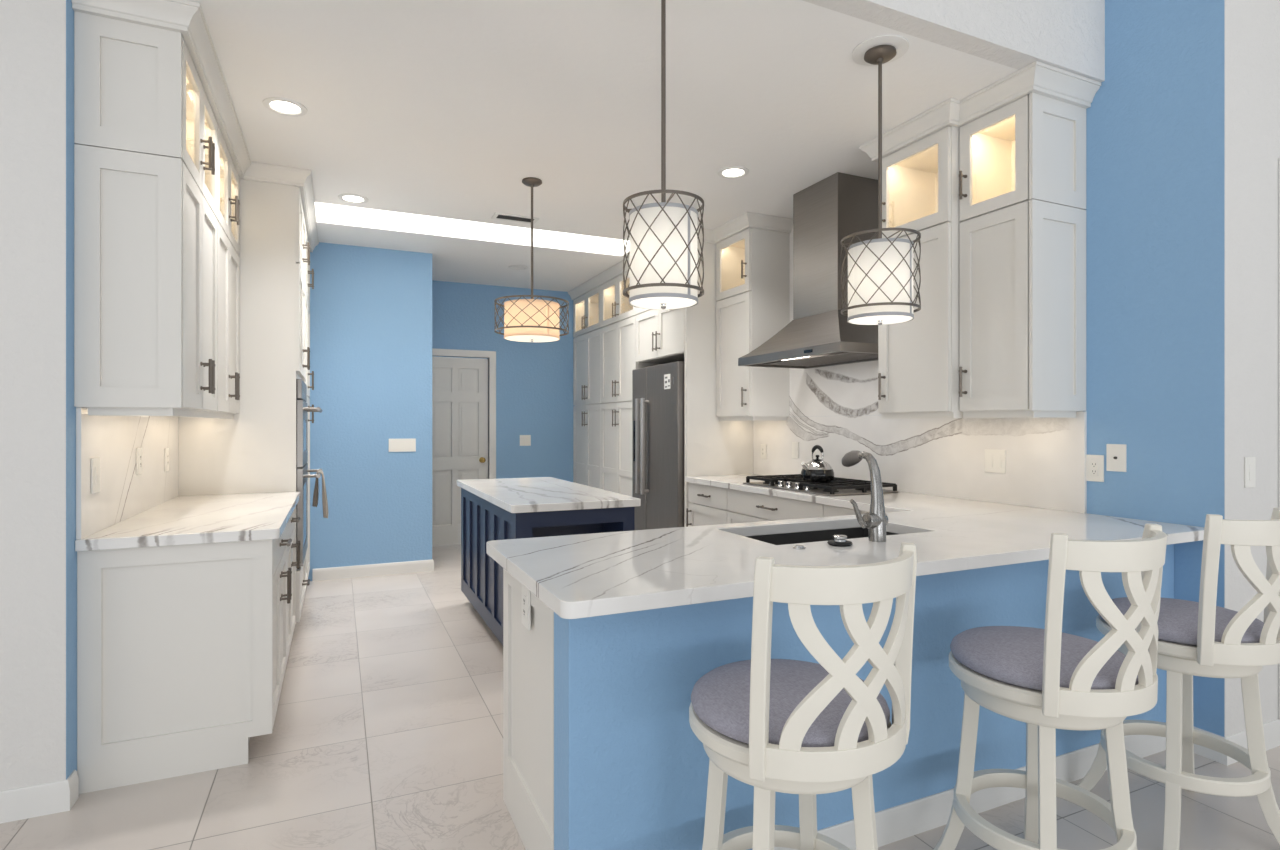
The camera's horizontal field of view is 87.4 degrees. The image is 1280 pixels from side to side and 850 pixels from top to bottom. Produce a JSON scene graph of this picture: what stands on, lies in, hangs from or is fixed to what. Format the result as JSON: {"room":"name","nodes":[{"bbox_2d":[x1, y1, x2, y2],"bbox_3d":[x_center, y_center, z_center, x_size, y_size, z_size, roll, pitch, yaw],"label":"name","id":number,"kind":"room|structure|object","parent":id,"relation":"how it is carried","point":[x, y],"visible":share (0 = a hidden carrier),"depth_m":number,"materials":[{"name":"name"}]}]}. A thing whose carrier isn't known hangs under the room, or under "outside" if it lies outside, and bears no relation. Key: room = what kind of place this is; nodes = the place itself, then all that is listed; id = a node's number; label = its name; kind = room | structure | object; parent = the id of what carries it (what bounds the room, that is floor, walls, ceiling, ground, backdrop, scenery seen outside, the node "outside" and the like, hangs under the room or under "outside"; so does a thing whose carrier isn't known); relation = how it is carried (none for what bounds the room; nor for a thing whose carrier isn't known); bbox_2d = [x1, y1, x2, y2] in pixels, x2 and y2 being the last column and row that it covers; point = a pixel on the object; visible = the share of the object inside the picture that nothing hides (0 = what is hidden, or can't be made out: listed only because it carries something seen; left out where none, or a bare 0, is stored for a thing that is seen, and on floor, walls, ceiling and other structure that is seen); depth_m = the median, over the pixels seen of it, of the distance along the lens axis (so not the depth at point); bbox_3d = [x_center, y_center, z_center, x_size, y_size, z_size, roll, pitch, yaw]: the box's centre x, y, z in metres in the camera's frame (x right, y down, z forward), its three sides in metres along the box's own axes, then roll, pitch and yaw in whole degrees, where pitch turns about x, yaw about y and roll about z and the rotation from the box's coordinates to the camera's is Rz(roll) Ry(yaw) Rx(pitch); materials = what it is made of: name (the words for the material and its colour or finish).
{"room":"kitchen","nodes":[
{"label":"kitchen","id":0,"kind":"room"},
{"bbox_2d":[0,0,65,790],"bbox_3d":[-3.936,-0.120,1.579,4.124,2.960,0.125,0,0,-24],"label":"wall","id":1,"kind":"structure","parent":0,"point":[32,32],"depth_m":2.33,"materials":[{"name":"white paint"}]},
{"bbox_2d":[0,770,78,823],"bbox_3d":[-3.915,1.308,1.552,4.139,0.105,0.088,0,0,-24],"label":"baseboard","id":2,"kind":"structure","parent":1,"relation":"attached to","point":[27,802],"depth_m":2.33,"materials":[{"name":"paint"}]},
{"bbox_2d":[66,0,79,779],"bbox_3d":[-2.826,-0.120,3.989,0.120,2.960,3.603,0,0,-24],"label":"wall","id":3,"kind":"structure","parent":0,"point":[71,554],"depth_m":2.41,"materials":[{"name":"blue paint"}]},
{"bbox_2d":[76,408,178,538],"bbox_3d":[-2.400,0.178,3.212,0.015,0.484,1.654,0,0,-24],"label":"backsplash","id":4,"kind":"structure","parent":3,"relation":"attached to","point":[123,494],"depth_m":2.91,"materials":[{"name":"stone"}]},
{"bbox_2d":[91,457,99,493],"bbox_3d":[-2.109,0.195,2.598,0.010,0.135,0.090,0,0,-24],"label":"light switch","id":5,"kind":"object","parent":4,"relation":"attached to","point":[95,462],"visible":1,"depth_m":2.58,"materials":[{"name":"plastic"}]},
{"bbox_2d":[136,447,141,474],"bbox_3d":[-2.366,0.170,3.167,0.010,0.125,0.080,0,0,-24],"label":"power outlet","id":6,"kind":"object","parent":4,"relation":"attached to","point":[138,450],"visible":1,"depth_m":3.14,"materials":[{"name":"plastic"}]},
{"bbox_2d":[139,454,141,467],"bbox_3d":[-2.363,0.170,3.168,0.003,0.068,0.033,0,0,-24],"label":"socket","id":7,"kind":"object","parent":6,"relation":"attached to","point":[140,455],"depth_m":3.17,"materials":[{"name":"plastic"}]},
{"bbox_2d":[164,448,168,470],"bbox_3d":[-2.596,0.190,3.678,0.010,0.125,0.080,0,0,-24],"label":"power outlet","id":8,"kind":"object","parent":4,"relation":"attached to","point":[166,450],"visible":1,"depth_m":3.66,"materials":[{"name":"plastic"}]},
{"bbox_2d":[74,11,216,417],"bbox_3d":[-2.062,-0.772,2.898,0.373,1.475,0.840,0,0,-24],"label":"upper cabinet","id":9,"kind":"object","parent":3,"relation":"attached to","point":[145,123],"visible":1,"depth_m":2.53,"materials":[{"name":"paint"}]},
{"bbox_2d":[88,407,209,417],"bbox_3d":[-2.086,-0.050,2.896,0.265,0.030,0.824,0,0,-24],"label":"light","id":10,"kind":"object","parent":9,"relation":"attached to","point":[92,411],"depth_m":2.55,"materials":[{"name":"beige"}]},
{"bbox_2d":[189,90,205,122],"bbox_3d":[-2.067,-1.486,3.131,0.016,0.008,0.332,0,0,-24],"label":"light","id":11,"kind":"object","parent":9,"relation":"on","point":[191,92],"depth_m":3.06,"materials":[{"name":"beige"}]},
{"bbox_2d":[71,0,318,251],"bbox_3d":[-2.260,-1.552,4.157,0.410,0.093,3.573,0,0,-13],"label":"trim","id":12,"kind":"structure","parent":3,"relation":"attached to","point":[186,17],"depth_m":2.91,"materials":[{"name":"paint"}]},
{"bbox_2d":[210,124,239,418],"bbox_3d":[-2.406,-0.772,3.662,0.372,1.475,0.831,0,0,-24],"label":"upper cabinet","id":13,"kind":"object","parent":3,"relation":"attached to","point":[228,180],"visible":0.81,"depth_m":3.68,"materials":[{"name":"paint"}]},
{"bbox_2d":[210,412,233,418],"bbox_3d":[-2.315,-0.050,3.703,0.018,0.030,0.831,0,0,-24],"label":"light","id":14,"kind":"object","parent":13,"relation":"attached to","point":[218,415],"depth_m":3.66,"materials":[{"name":"paint"}]},
{"bbox_2d":[308,242,431,580],"bbox_3d":[-3.018,-0.120,6.482,1.780,2.960,1.300,0,0,-24],"label":"wall","id":15,"kind":"structure","parent":0,"point":[371,308],"depth_m":6.03,"materials":[{"name":"blue paint"}]},
{"bbox_2d":[312,559,433,580],"bbox_3d":[-2.635,1.308,6.593,1.019,0.105,1.214,0,0,-24],"label":"baseboard","id":16,"kind":"structure","parent":15,"relation":"attached to","point":[331,573],"depth_m":6.03,"materials":[{"name":"paint"}]},
{"bbox_2d":[389,439,415,451],"bbox_3d":[-2.177,0.188,6.143,0.225,0.113,0.009,0,0,-24],"label":"light switch","id":17,"kind":"object","parent":15,"relation":"attached to","point":[395,445],"visible":1,"depth_m":6.14,"materials":[{"name":"plastic"}]},
{"bbox_2d":[315,202,625,242],"bbox_3d":[-1.264,-2.055,5.573,2.780,0.670,0.680,0,0,-24],"label":"skylight","id":18,"kind":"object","parent":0,"point":[317,204],"depth_m":5.74,"materials":[{"name":"paint"}]},
{"bbox_2d":[432,280,578,481],"bbox_3d":[-1.300,-0.120,7.927,2.750,2.960,0.120,0,0,-24],"label":"wall","id":19,"kind":"structure","parent":0,"point":[534,380],"depth_m":7.81,"materials":[{"name":"blue paint"}]},
{"bbox_2d":[432,357,487,545],"bbox_3d":[-2.081,0.296,7.530,0.750,2.103,0.120,0,0,-24],"label":"door","id":20,"kind":"structure","parent":19,"relation":"in","point":[459,385],"depth_m":7.54,"materials":[{"name":"paint"}]},
{"bbox_2d":[432,348,495,478],"bbox_3d":[-2.079,0.258,7.532,0.905,2.205,0.078,0,0,-24],"label":"trim","id":21,"kind":"structure","parent":19,"relation":"attached to","point":[491,355],"depth_m":7.66,"materials":[{"name":"paint"}]},
{"bbox_2d":[520,435,530,445],"bbox_3d":[-1.342,0.180,7.836,0.130,0.125,0.010,0,0,-24],"label":"light switch","id":22,"kind":"object","parent":19,"relation":"attached to","point":[525,440],"visible":1,"depth_m":7.84,"materials":[{"name":"plastic"}]},
{"bbox_2d":[182,0,1028,291],"bbox_3d":[-0.823,-1.660,5.471,13.000,0.120,6.550,0,0,-24],"label":"ceiling","id":23,"kind":"structure","parent":0,"point":[435,108],"depth_m":3.35,"materials":[{"name":"paint"}]},
{"bbox_2d":[263,97,306,116],"bbox_3d":[-1.782,-1.595,3.365,0.200,0.008,0.200,0,0,-24],"label":"recessed light","id":24,"kind":"object","parent":23,"relation":"in","point":[279,105],"visible":1,"depth_m":3.36,"materials":[{"name":"paint"}]},
{"bbox_2d":[338,193,367,203],"bbox_3d":[-2.023,-1.595,4.726,0.200,0.008,0.200,0,0,-24],"label":"recessed light","id":25,"kind":"object","parent":23,"relation":"in","point":[347,197],"visible":1,"depth_m":4.72,"materials":[{"name":"paint"}]},
{"bbox_2d":[491,212,538,223],"bbox_3d":[-0.962,-1.595,5.172,0.340,0.008,0.150,0,0,-24],"label":"ceiling vent","id":26,"kind":"object","parent":23,"relation":"in","point":[499,216],"visible":0.88,"depth_m":5.16,"materials":[{"name":"metal"}]},
{"bbox_2d":[494,177,568,341],"bbox_3d":[-0.707,-1.071,4.388,0.482,1.056,0.482,0,0,-24],"label":"pendant lamp","id":27,"kind":"object","parent":23,"relation":"hanging from","point":[525,320],"visible":1,"depth_m":4.25,"materials":[{"name":"fabric"}]},
{"bbox_2d":[505,335,557,341],"bbox_3d":[-0.707,-0.567,4.388,0.348,0.009,0.348,0,0,-24],"label":"diffuser","id":28,"kind":"object","parent":27,"relation":"attached to","point":[520,338],"depth_m":4.35,"materials":[{"name":"beige glass"}]},
{"bbox_2d":[623,0,703,308],"bbox_3d":[0.084,-1.008,2.408,0.292,1.183,0.292,0,0,-24],"label":"pendant lamp","id":29,"kind":"object","parent":23,"relation":"hanging from","point":[663,236],"visible":1,"depth_m":2.31,"materials":[{"name":"fabric"}]},
{"bbox_2d":[631,297,695,308],"bbox_3d":[0.084,-0.440,2.408,0.236,0.009,0.236,0,0,-24],"label":"diffuser","id":30,"kind":"object","parent":29,"relation":"attached to","point":[640,302],"depth_m":2.38,"materials":[{"name":"white glass"}]},
{"bbox_2d":[717,166,748,178],"bbox_3d":[0.590,-1.595,4.237,0.200,0.008,0.200,0,0,-24],"label":"recessed light","id":31,"kind":"object","parent":23,"relation":"in","point":[731,172],"visible":1,"depth_m":4.23,"materials":[{"name":"paint"}]},
{"bbox_2d":[841,35,920,324],"bbox_3d":[1.025,-1.013,2.859,0.322,1.174,0.322,0,0,-24],"label":"pendant lamp","id":32,"kind":"object","parent":23,"relation":"hanging from","point":[880,279],"visible":1,"depth_m":2.77,"materials":[{"name":"fabric"}]},
{"bbox_2d":[849,315,911,324],"bbox_3d":[1.025,-0.450,2.859,0.256,0.009,0.256,0,0,-24],"label":"diffuser","id":33,"kind":"object","parent":32,"relation":"attached to","point":[853,319],"depth_m":2.83,"materials":[{"name":"white"}]},
{"bbox_2d":[0,544,1279,849],"bbox_3d":[0.627,1.410,2.258,13.000,0.100,13.600,0,0,-24],"label":"floor","id":34,"kind":"structure","parent":0,"point":[387,734],"depth_m":2.57,"materials":[{"name":"tile"}]},
{"bbox_2d":[77,525,291,793],"bbox_3d":[-1.934,0.911,2.984,0.677,0.897,0.830,0,0,-24],"label":"base cabinet","id":35,"kind":"object","parent":34,"relation":"on","point":[182,649],"visible":0.94,"depth_m":2.60,"materials":[{"name":"paint"}]},
{"bbox_2d":[75,492,299,550],"bbox_3d":[-2.104,0.441,3.339,0.659,0.042,1.667,0,0,-24],"label":"countertop","id":36,"kind":"structure","parent":35,"relation":"on","point":[193,519],"depth_m":2.89,"materials":[{"name":"stone"}]},
{"bbox_2d":[179,179,309,623],"bbox_3d":[-2.605,-0.075,4.499,0.698,2.870,0.855,0,0,-24],"label":"tall cabinet","id":37,"kind":"object","parent":34,"relation":"on","point":[254,451],"visible":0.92,"depth_m":4.15,"materials":[{"name":"paint"}]},
{"bbox_2d":[296,379,322,567],"bbox_3d":[-2.502,0.310,4.546,0.618,1.210,0.745,0,0,-24],"label":"wall oven","id":38,"kind":"object","parent":37,"relation":"in","point":[302,409],"visible":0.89,"depth_m":4.29,"materials":[{"name":"metal"}]},
{"bbox_2d":[312,470,328,517],"bbox_3d":[-2.225,0.476,4.668,0.099,0.318,0.300,0,0,-24],"label":"dish towel","id":39,"kind":"object","parent":38,"relation":"hanging from","point":[316,488],"visible":0.98,"depth_m":4.58,"materials":[{"name":"fabric"}]},
{"bbox_2d":[286,507,300,660],"bbox_3d":[-2.272,0.911,3.734,0.676,0.897,0.811,0,0,-24],"label":"base cabinet","id":40,"kind":"object","parent":34,"relation":"on","point":[291,527],"visible":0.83,"depth_m":3.85,"materials":[{"name":"paint"}]},
{"bbox_2d":[302,224,313,590],"bbox_3d":[-2.966,-0.075,5.300,0.698,2.870,0.897,0,0,-24],"label":"pantry cabinet","id":41,"kind":"object","parent":34,"relation":"on","point":[306,380],"visible":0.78,"depth_m":5.40,"materials":[{"name":"paint"}]},
{"bbox_2d":[503,568,553,849],"bbox_3d":[0.577,0.911,2.576,2.075,0.896,0.620,0,0,-24],"label":"base cabinet","id":42,"kind":"object","parent":34,"relation":"on","point":[528,656],"visible":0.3,"depth_m":2.14,"materials":[{"name":"paint"}]},
{"bbox_2d":[522,584,530,630],"bbox_3d":[-0.363,0.575,2.124,0.010,0.130,0.090,0,0,-24],"label":"power outlet","id":43,"kind":"object","parent":42,"relation":"attached to","point":[526,594],"visible":0.84,"depth_m":2.11,"materials":[{"name":"plastic"}]},
{"bbox_2d":[523,595,525,617],"bbox_3d":[-0.365,0.575,2.123,0.003,0.068,0.033,0,0,-24],"label":"socket","id":44,"kind":"object","parent":43,"relation":"attached to","point":[524,596],"depth_m":2.12,"materials":[{"name":"plastic"}]},
{"bbox_2d":[486,474,1204,618],"bbox_3d":[0.400,0.441,3.654,2.763,0.042,3.303,0,0,-24],"label":"countertop","id":45,"kind":"structure","parent":42,"relation":"on","point":[577,576],"depth_m":2.32,"materials":[{"name":"stone"}]},
{"bbox_2d":[793,545,805,549],"bbox_3d":[0.541,0.415,2.277,0.044,0.010,0.044,0,0,-24],"label":"switch","id":46,"kind":"object","parent":45,"relation":"on","point":[799,547],"visible":1,"depth_m":2.27,"materials":[{"name":"silver metal"}]},
{"bbox_2d":[743,474,898,496],"bbox_3d":[1.167,0.391,4.454,0.540,0.057,0.920,0,0,-24],"label":"gas cooktop","id":47,"kind":"object","parent":45,"relation":"in","point":[837,486],"visible":0.89,"depth_m":4.23,"materials":[{"name":"metal"}]},
{"bbox_2d":[801,445,833,481],"bbox_3d":[1.148,0.246,4.336,0.209,0.232,0.209,0,0,21],"label":"kettle","id":48,"kind":"object","parent":47,"relation":"on","point":[816,470],"visible":1,"depth_m":4.27,"materials":[{"name":"silver metal"}]},
{"bbox_2d":[747,527,896,544],"bbox_3d":[0.744,0.576,2.686,0.805,0.228,0.445,0,0,-24],"label":"sink","id":49,"kind":"object","parent":45,"relation":"in","point":[823,535],"visible":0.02,"depth_m":2.90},
{"bbox_2d":[827,534,852,546],"bbox_3d":[0.701,0.403,2.349,0.086,0.032,0.086,0,0,-24],"label":"strainer","id":50,"kind":"object","parent":45,"relation":"on","point":[839,540],"visible":1,"depth_m":2.33,"materials":[{"name":"silver metal"}]},
{"bbox_2d":[842,450,888,541],"bbox_3d":[0.791,0.258,2.482,0.174,0.324,0.211,0,0,-24],"label":"tap","id":51,"kind":"object","parent":45,"relation":"on","point":[876,520],"visible":1,"depth_m":2.42,"materials":[{"name":"metal"}]},
{"bbox_2d":[461,488,634,645],"bbox_3d":[-0.698,0.911,4.468,0.687,0.897,1.720,0,0,-24],"label":"kitchen island","id":52,"kind":"object","parent":34,"relation":"on","point":[483,521],"visible":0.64,"depth_m":4.05,"materials":[{"name":"blue paint"}]},
{"bbox_2d":[457,477,640,512],"bbox_3d":[-0.697,0.441,4.466,0.747,0.042,1.785,0,0,-24],"label":"island countertop","id":53,"kind":"structure","parent":52,"relation":"on","point":[532,494],"depth_m":3.99,"materials":[{"name":"stone"}]},
{"bbox_2d":[573,286,602,488],"bbox_3d":[-0.335,-0.075,7.785,0.704,2.870,0.928,0,0,-24],"label":"pantry cabinet","id":54,"kind":"object","parent":34,"relation":"on","point":[587,327],"visible":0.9,"depth_m":7.68,"materials":[{"name":"paint"}]},
{"bbox_2d":[601,272,660,496],"bbox_3d":[0.048,-0.075,6.938,0.704,2.870,0.928,0,0,-24],"label":"pantry cabinet","id":55,"kind":"object","parent":34,"relation":"on","point":[618,317],"visible":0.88,"depth_m":6.80,"materials":[{"name":"paint"}]},
{"bbox_2d":[632,361,683,529],"bbox_3d":[0.391,0.415,6.051,0.749,1.880,0.940,0,0,-24],"label":"refrigerator","id":56,"kind":"object","parent":34,"relation":"on","point":[657,411],"visible":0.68,"depth_m":5.83,"materials":[{"name":"grey metal"}]},
{"bbox_2d":[664,374,669,388],"bbox_3d":[0.231,-0.367,5.675,0.001,0.125,0.115,0,0,-24],"label":"sticker","id":57,"kind":"object","parent":56,"relation":"attached to","point":[666,376],"visible":1,"depth_m":5.67,"materials":[{"name":"white paper"}]},
{"bbox_2d":[636,242,752,526],"bbox_3d":[0.449,-0.075,6.049,0.704,2.870,1.018,0,0,-24],"label":"tall cabinet","id":58,"kind":"object","parent":34,"relation":"on","point":[712,446],"visible":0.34,"depth_m":5.55,"materials":[{"name":"paint"}]},
{"bbox_2d":[686,483,727,526],"bbox_3d":[0.789,0.911,5.315,0.689,0.897,0.596,0,0,-24],"label":"base cabinet","id":59,"kind":"object","parent":34,"relation":"on","point":[707,505],"visible":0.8,"depth_m":5.20,"materials":[{"name":"paint"}]},
{"bbox_2d":[727,489,823,523],"bbox_3d":[1.132,0.911,4.554,0.689,0.897,1.068,0,0,-24],"label":"base cabinet","id":60,"kind":"object","parent":34,"relation":"on","point":[742,507],"visible":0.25,"depth_m":4.48,"materials":[{"name":"paint"}]},
{"bbox_2d":[689,543,916,849],"bbox_3d":[0.370,0.817,1.615,0.482,1.085,0.532,0,0,-18],"label":"bar stool","id":61,"kind":"object","parent":34,"relation":"on","point":[806,729],"visible":1,"depth_m":1.42,"materials":[{"name":"paint"}]},
{"bbox_2d":[691,659,889,746],"bbox_3d":[0.361,0.660,1.639,0.472,0.076,0.472,0,0,-24],"label":"seat cushion","id":62,"kind":"object","parent":61,"relation":"on","point":[720,699],"depth_m":1.53,"materials":[{"name":"grey fabric"}]},
{"bbox_2d":[824,505,860,516],"bbox_3d":[1.412,0.911,3.934,0.689,0.897,0.290,0,0,-24],"label":"base cabinet","id":63,"kind":"object","parent":34,"relation":"on","point":[829,511],"visible":0.04,"depth_m":3.84,"materials":[{"name":"paint"}]},
{"bbox_2d":[934,523,1166,849],"bbox_3d":[1.168,0.817,1.921,0.492,1.085,0.539,0,0,-24],"label":"bar stool","id":64,"kind":"object","parent":34,"relation":"on","point":[1049,679],"visible":1,"depth_m":1.76,"materials":[{"name":"paint"}]},
{"bbox_2d":[950,626,1137,690],"bbox_3d":[1.159,0.660,1.942,0.472,0.076,0.472,0,0,-24],"label":"seat cushion","id":65,"kind":"object","parent":64,"relation":"on","point":[1001,658],"depth_m":1.84,"materials":[{"name":"grey fabric"}]},
{"bbox_2d":[1077,508,1279,849],"bbox_3d":[1.876,0.817,2.278,0.514,1.085,0.531,0,0,-3],"label":"bar stool","id":66,"kind":"object","parent":34,"relation":"on","point":[1202,638],"visible":0.88,"depth_m":2.12,"materials":[{"name":"paint"}]},
{"bbox_2d":[1098,597,1263,645],"bbox_3d":[1.857,0.660,2.303,0.472,0.076,0.472,0,0,-24],"label":"seat cushion","id":67,"kind":"object","parent":66,"relation":"on","point":[1178,623],"depth_m":2.14,"materials":[{"name":"grey fabric"}]},
{"bbox_2d":[738,172,877,368],"bbox_3d":[1.202,-1.012,4.459,0.606,1.174,1.080,0,0,-24],"label":"range hood","id":68,"kind":"object","parent":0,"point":[838,206],"visible":0.9,"depth_m":4.34,"materials":[{"name":"metal"}]},
{"bbox_2d":[554,544,1173,849],"bbox_3d":[1.018,0.911,2.360,2.702,0.898,0.135,0,0,-24],"label":"wall","id":69,"kind":"structure","parent":0,"point":[631,770],"depth_m":1.90,"materials":[{"name":"blue paint"}]},
{"bbox_2d":[774,719,1279,849],"bbox_3d":[3.254,1.308,3.190,7.444,0.105,0.191,0,0,-24],"label":"baseboard","id":70,"kind":"structure","parent":69,"relation":"attached to","point":[893,824],"depth_m":2.36,"materials":[{"name":"paint"}]},
{"bbox_2d":[802,0,1104,81],"bbox_3d":[-1.611,-2.120,1.467,8.270,1.040,0.100,0,0,-24],"label":"wall header","id":71,"kind":"structure","parent":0,"point":[1068,35],"depth_m":2.86,"materials":[{"name":"paint"}]},
{"bbox_2d":[804,0,1223,736],"bbox_3d":[1.143,-0.640,5.612,0.200,4.000,6.310,0,0,-24],"label":"wall","id":72,"kind":"structure","parent":0,"point":[1155,122],"depth_m":2.91,"materials":[{"name":"blue paint"}]},
{"bbox_2d":[568,212,792,299],"bbox_3d":[-0.051,-1.552,6.471,0.632,0.093,3.530,0,0,-35],"label":"trim","id":73,"kind":"structure","parent":72,"relation":"attached to","point":[746,220],"depth_m":5.36,"materials":[{"name":"paint"}]},
{"bbox_2d":[716,228,789,420],"bbox_3d":[0.888,-0.772,5.410,0.429,1.475,0.503,0,0,-24],"label":"upper cabinet","id":74,"kind":"object","parent":72,"relation":"attached to","point":[753,264],"visible":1,"depth_m":5.23,"materials":[{"name":"paint"}]},
{"bbox_2d":[719,417,786,420],"bbox_3d":[0.909,-0.050,5.420,0.322,0.030,0.503,0,0,-24],"label":"light","id":75,"kind":"object","parent":74,"relation":"attached to","point":[720,418],"depth_m":5.24,"materials":[{"name":"beige"}]},
{"bbox_2d":[790,226,881,416],"bbox_3d":[1.467,-0.832,4.630,0.015,1.534,1.391,0,0,-24],"label":"backsplash","id":76,"kind":"structure","parent":72,"relation":"attached to","point":[851,389],"depth_m":4.80,"materials":[{"name":"stone"}]},
{"bbox_2d":[753,411,1086,512],"bbox_3d":[1.546,0.177,4.455,0.015,0.484,2.785,0,0,-24],"label":"backsplash","id":77,"kind":"structure","parent":72,"relation":"attached to","point":[944,457],"depth_m":3.87,"materials":[{"name":"stone"}]},
{"bbox_2d":[761,444,765,458],"bbox_3d":[1.026,0.220,5.575,0.010,0.120,0.075,0,0,-24],"label":"power outlet","id":78,"kind":"object","parent":77,"relation":"attached to","point":[763,446],"visible":1,"depth_m":5.57,"materials":[{"name":"plastic"}]},
{"bbox_2d":[792,442,798,457],"bbox_3d":[1.201,0.195,5.188,0.010,0.125,0.080,0,0,-24],"label":"light switch","id":79,"kind":"object","parent":77,"relation":"attached to","point":[795,445],"visible":1,"depth_m":5.18,"materials":[{"name":"plastic"}]},
{"bbox_2d":[985,449,1005,472],"bbox_3d":[1.913,0.195,3.611,0.010,0.125,0.125,0,0,-24],"label":"light switch","id":80,"kind":"object","parent":77,"relation":"attached to","point":[995,460],"visible":1,"depth_m":3.61,"materials":[{"name":"plastic"}]},
{"bbox_2d":[878,126,962,418],"bbox_3d":[1.636,-0.772,3.673,0.494,1.475,0.490,0,0,-24],"label":"upper cabinet","id":81,"kind":"object","parent":72,"relation":"attached to","point":[918,358],"visible":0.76,"depth_m":3.53,"materials":[{"name":"paint"}]},
{"bbox_2d":[882,412,962,418],"bbox_3d":[1.658,-0.050,3.683,0.387,0.030,0.490,0,0,-24],"label":"light","id":82,"kind":"object","parent":81,"relation":"attached to","point":[885,415],"depth_m":3.58,"materials":[{"name":"beige"}]},
{"bbox_2d":[859,61,1100,161],"bbox_3d":[1.706,-1.552,3.488,0.519,0.093,1.025,0,0,-24],"label":"trim","id":83,"kind":"structure","parent":72,"relation":"attached to","point":[1037,77],"depth_m":3.18,"materials":[{"name":"paint"}]},
{"bbox_2d":[959,92,1085,417],"bbox_3d":[1.848,-0.772,3.282,0.429,1.475,0.394,0,0,-24],"label":"upper cabinet","id":84,"kind":"object","parent":72,"relation":"attached to","point":[1022,163],"visible":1,"depth_m":3.16,"materials":[{"name":"paint"}]},
{"bbox_2d":[963,411,1075,417],"bbox_3d":[1.867,-0.050,3.299,0.322,0.030,0.378,0,0,-24],"label":"light","id":85,"kind":"object","parent":84,"relation":"attached to","point":[966,414],"depth_m":3.17,"materials":[{"name":"beige"}]},
{"bbox_2d":[1086,455,1103,481],"bbox_3d":[2.138,0.203,3.151,0.010,0.125,0.082,0,0,-24],"label":"power outlet","id":86,"kind":"object","parent":72,"relation":"attached to","point":[1094,464],"visible":1,"depth_m":3.15,"materials":[{"name":"plastic"}]},
{"bbox_2d":[1091,461,1097,475],"bbox_3d":[2.135,0.203,3.150,0.003,0.068,0.033,0,0,-24],"label":"socket","id":87,"kind":"object","parent":86,"relation":"attached to","point":[1094,464],"depth_m":3.15,"materials":[{"name":"plastic"}]},
{"bbox_2d":[1106,444,1126,471],"bbox_3d":[2.175,0.150,3.062,0.016,0.125,0.085,0,0,-24],"label":"cable plate","id":88,"kind":"object","parent":72,"relation":"attached to","point":[1116,454],"visible":1,"depth_m":3.06,"materials":[{"name":"plastic"}]},
{"bbox_2d":[1224,0,1279,736],"bbox_3d":[4.489,-0.640,3.730,4.748,4.000,0.132,0,0,-24],"label":"wall","id":89,"kind":"structure","parent":0,"point":[1251,27],"depth_m":2.77,"materials":[{"name":"white paint"}]},
{"bbox_2d":[1244,457,1255,487],"bbox_3d":[2.517,0.195,2.762,0.075,0.125,0.010,0,0,-24],"label":"light switch","id":90,"kind":"object","parent":89,"relation":"attached to","point":[1249,462],"visible":1,"depth_m":2.76,"materials":[{"name":"plastic"}]},
{"bbox_2d":[1278,158,1279,718],"bbox_3d":[2.774,0.057,2.874,0.100,2.394,0.018,0,0,-24],"label":"trim","id":91,"kind":"structure","parent":89,"relation":"attached to","point":[1278,158],"depth_m":2.86,"materials":[{"name":"paint"}]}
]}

